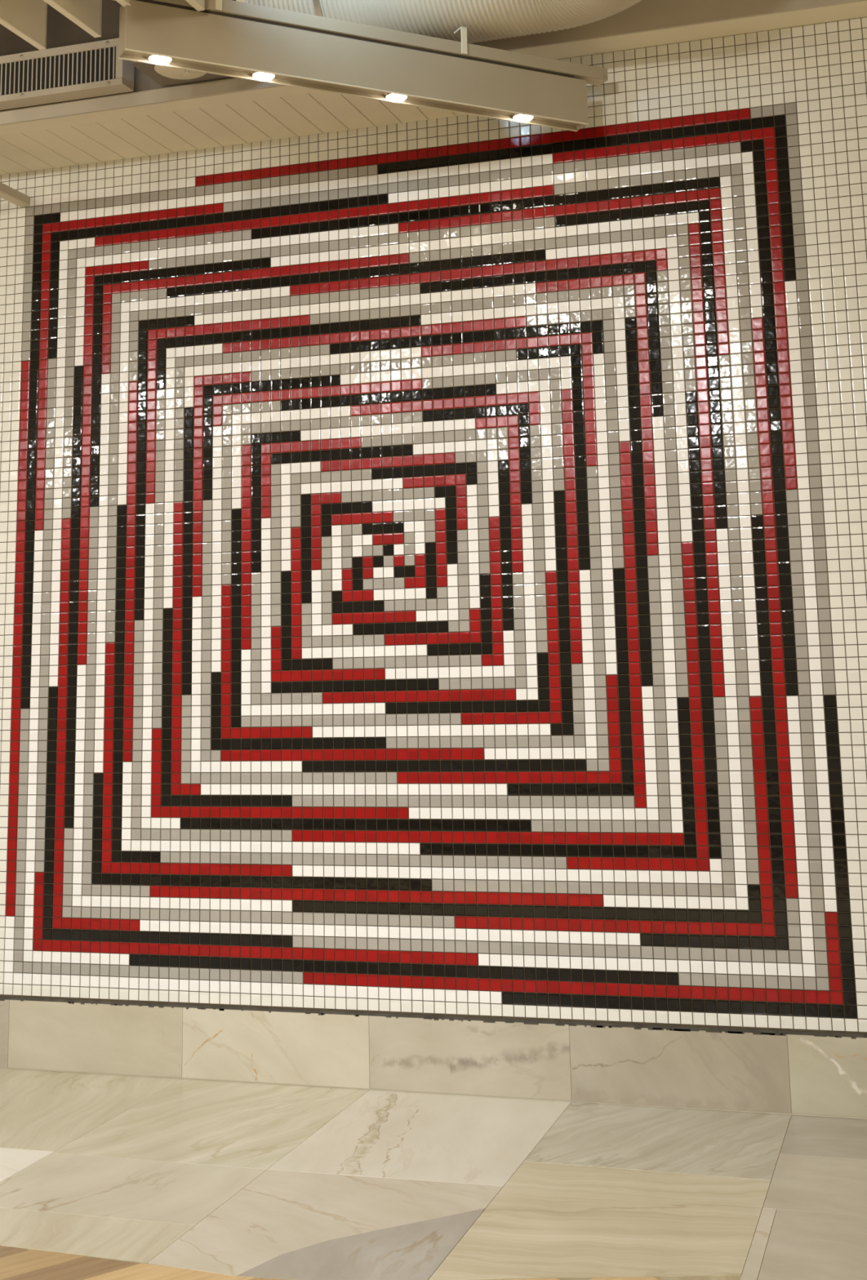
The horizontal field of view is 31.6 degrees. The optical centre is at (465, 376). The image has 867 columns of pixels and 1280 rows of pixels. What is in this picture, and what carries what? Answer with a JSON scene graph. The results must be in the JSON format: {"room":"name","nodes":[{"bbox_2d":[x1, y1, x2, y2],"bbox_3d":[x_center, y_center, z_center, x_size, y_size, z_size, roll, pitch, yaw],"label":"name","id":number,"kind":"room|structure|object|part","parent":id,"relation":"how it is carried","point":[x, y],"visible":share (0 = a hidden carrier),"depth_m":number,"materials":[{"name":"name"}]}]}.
{"room":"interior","nodes":[
{"label":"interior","id":0,"kind":"room"},
{"bbox_2d":[0,0,235,56],"bbox_3d":[-2.046,-1.568,6.460,2.340,0.522,0.036,-5,-11,16],"label":"wall","id":1,"kind":"structure","parent":0,"point":[61,31],"depth_m":6.29,"materials":[{"name":"beige paint"}]},
{"bbox_2d":[0,37,134,110],"bbox_3d":[-2.087,-1.206,6.416,1.510,0.199,0.104,-5,-11,16],"label":"air vent","id":2,"kind":"object","parent":1,"relation":"in","point":[93,68],"visible":0.99,"depth_m":6.25,"materials":[{"name":"beige metal"}]},
{"bbox_2d":[0,77,466,175],"bbox_3d":[-1.556,-1.056,6.599,3.234,0.058,0.596,-5,-11,16],"label":"ceiling","id":3,"kind":"structure","parent":0,"point":[235,110],"depth_m":6.43,"materials":[{"name":"beige wood"}]},
{"bbox_2d":[23,66,233,107],"bbox_3d":[-1.240,-1.274,6.240,1.260,0.230,0.019,-5,-11,16],"label":"beam","id":4,"kind":"structure","parent":3,"relation":"attached to","point":[142,82],"depth_m":6.24,"materials":[{"name":"metal"}]},
{"bbox_2d":[130,61,227,86],"bbox_3d":[-1.016,-1.240,6.011,0.526,0.050,0.256,-5,-11,16],"label":"ceiling panel","id":5,"kind":"object","parent":3,"relation":"attached to","point":[148,69],"visible":0.21,"depth_m":6.11,"materials":[{"name":"paint"}]},
{"bbox_2d":[154,64,206,79],"bbox_3d":[-1.120,-1.204,6.024,0.207,0.011,0.207,-5,-11,16],"label":"ceiling disc","id":6,"kind":"object","parent":5,"relation":"attached to","point":[169,72],"visible":0.56,"depth_m":6.04,"materials":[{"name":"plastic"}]},
{"bbox_2d":[183,69,191,75],"bbox_3d":[-1.085,-1.197,5.965,0.029,0.048,0.029,-5,-11,16],"label":"sprinkler","id":7,"kind":"object","parent":6,"relation":"attached to","point":[185,73],"visible":0.45,"depth_m":5.96,"materials":[{"name":"metal"}]},
{"bbox_2d":[0,17,866,1034],"bbox_3d":[-0.145,0.644,6.249,5.760,4.232,0.140,-5,-11,16],"label":"wall","id":8,"kind":"structure","parent":0,"point":[821,68],"depth_m":6.08,"materials":[{"name":"tile"}]},
{"bbox_2d":[0,182,30,207],"bbox_3d":[-2.183,-0.895,6.455,0.048,0.044,1.170,-5,-11,16],"label":"wall bar","id":9,"kind":"object","parent":8,"relation":"attached to","point":[8,193],"visible":1,"depth_m":6.89,"materials":[{"name":"beige paint"}]},
{"bbox_2d":[4,102,857,1017],"bbox_3d":[-0.313,0.727,6.214,3.462,3.407,0.005,-5,-11,16],"label":"tile mural","id":10,"kind":"object","parent":8,"relation":"attached to","point":[209,795],"visible":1,"depth_m":6.15,"materials":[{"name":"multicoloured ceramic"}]},
{"bbox_2d":[0,995,866,1118],"bbox_3d":[-0.117,2.576,5.821,5.760,0.277,0.015,-5,-11,16],"label":"baseboard","id":11,"kind":"structure","parent":8,"relation":"attached to","point":[822,1073],"depth_m":5.80,"materials":[{"name":"stone"}]},
{"bbox_2d":[469,0,866,59],"bbox_3d":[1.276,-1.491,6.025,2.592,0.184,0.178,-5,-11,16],"label":"ceiling","id":12,"kind":"structure","parent":8,"relation":"attached to","point":[646,23],"depth_m":6.09,"materials":[{"name":"beige paint"}]},
{"bbox_2d":[0,1067,866,1279],"bbox_3d":[-1.897,1.788,0.309,9.000,0.088,11.700,-5,-11,16],"label":"floor","id":13,"kind":"structure","parent":0,"point":[103,1176],"depth_m":4.76,"materials":[{"name":"beige stone"}]},
{"bbox_3d":[-1.993,-2.847,1.230,9.000,0.090,11.835,-5,-11,16],"label":"ceiling","id":14,"kind":"structure","parent":0,"visible":0},
{"bbox_2d":[0,0,47,49],"bbox_3d":[-1.748,-1.712,4.848,0.027,0.841,1.533,-5,-11,16],"label":"ceiling beam","id":15,"kind":"structure","parent":14,"relation":"hanging from","point":[27,19],"depth_m":5.39,"materials":[{"name":"paint"}]},
{"bbox_2d":[43,0,102,37],"bbox_3d":[-1.536,-1.735,4.787,0.027,0.827,1.533,-5,-11,16],"label":"ceiling beam","id":16,"kind":"structure","parent":14,"relation":"hanging from","point":[86,14],"depth_m":5.33,"materials":[{"name":"paint"}]},
{"bbox_2d":[115,0,130,7],"bbox_3d":[-1.343,-1.761,4.732,0.027,0.806,1.533,-5,-11,16],"label":"ceiling beam","id":17,"kind":"structure","parent":14,"relation":"hanging from","point":[123,2],"depth_m":5.21,"materials":[{"name":"paint"}]},
{"bbox_2d":[185,0,204,11],"bbox_3d":[-1.151,-1.785,4.676,0.027,0.788,1.533,-5,-11,16],"label":"ceiling beam","id":18,"kind":"structure","parent":14,"relation":"hanging from","point":[199,5],"depth_m":5.29,"materials":[{"name":"paint"}]},
{"bbox_3d":[-1.146,-1.554,4.631,0.022,0.312,1.527,-5,-11,16],"label":"panel","id":19,"kind":"part","parent":18,"relation":"part of","materials":[{"name":"beige paint"}]},
{"bbox_2d":[114,0,608,85],"bbox_3d":[-0.438,-1.623,5.708,2.217,0.765,0.074,4,-12,-27],"label":"support rail","id":20,"kind":"object","parent":14,"relation":"hanging from","point":[593,75],"visible":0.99,"depth_m":5.71,"materials":[{"name":"metal"}]},
{"bbox_2d":[118,0,588,131],"bbox_3d":[-0.357,-1.135,5.669,1.846,0.209,0.091,4,-12,-27],"label":"beam","id":21,"kind":"structure","parent":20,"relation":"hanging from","point":[151,32],"depth_m":5.59,"materials":[{"name":"metal"}]},
{"bbox_3d":[-1.173,-1.188,5.247,0.005,0.176,0.076,4,-12,-27],"label":"plate","id":22,"kind":"part","parent":21,"relation":"part of","materials":[{"name":"paint"}]},
{"bbox_3d":[0.459,-1.073,6.089,0.005,0.176,0.076,4,-12,-27],"label":"plate","id":23,"kind":"part","parent":21,"relation":"part of","materials":[{"name":"paint"}]},
{"bbox_2d":[244,0,641,43],"bbox_3d":[-0.093,-1.731,5.467,1.800,0.659,1.667,-5,-11,16],"label":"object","id":24,"kind":"object","parent":14,"relation":"hanging from","point":[485,20],"visible":0.56,"depth_m":5.86,"materials":[{"name":"metal"}]}
]}

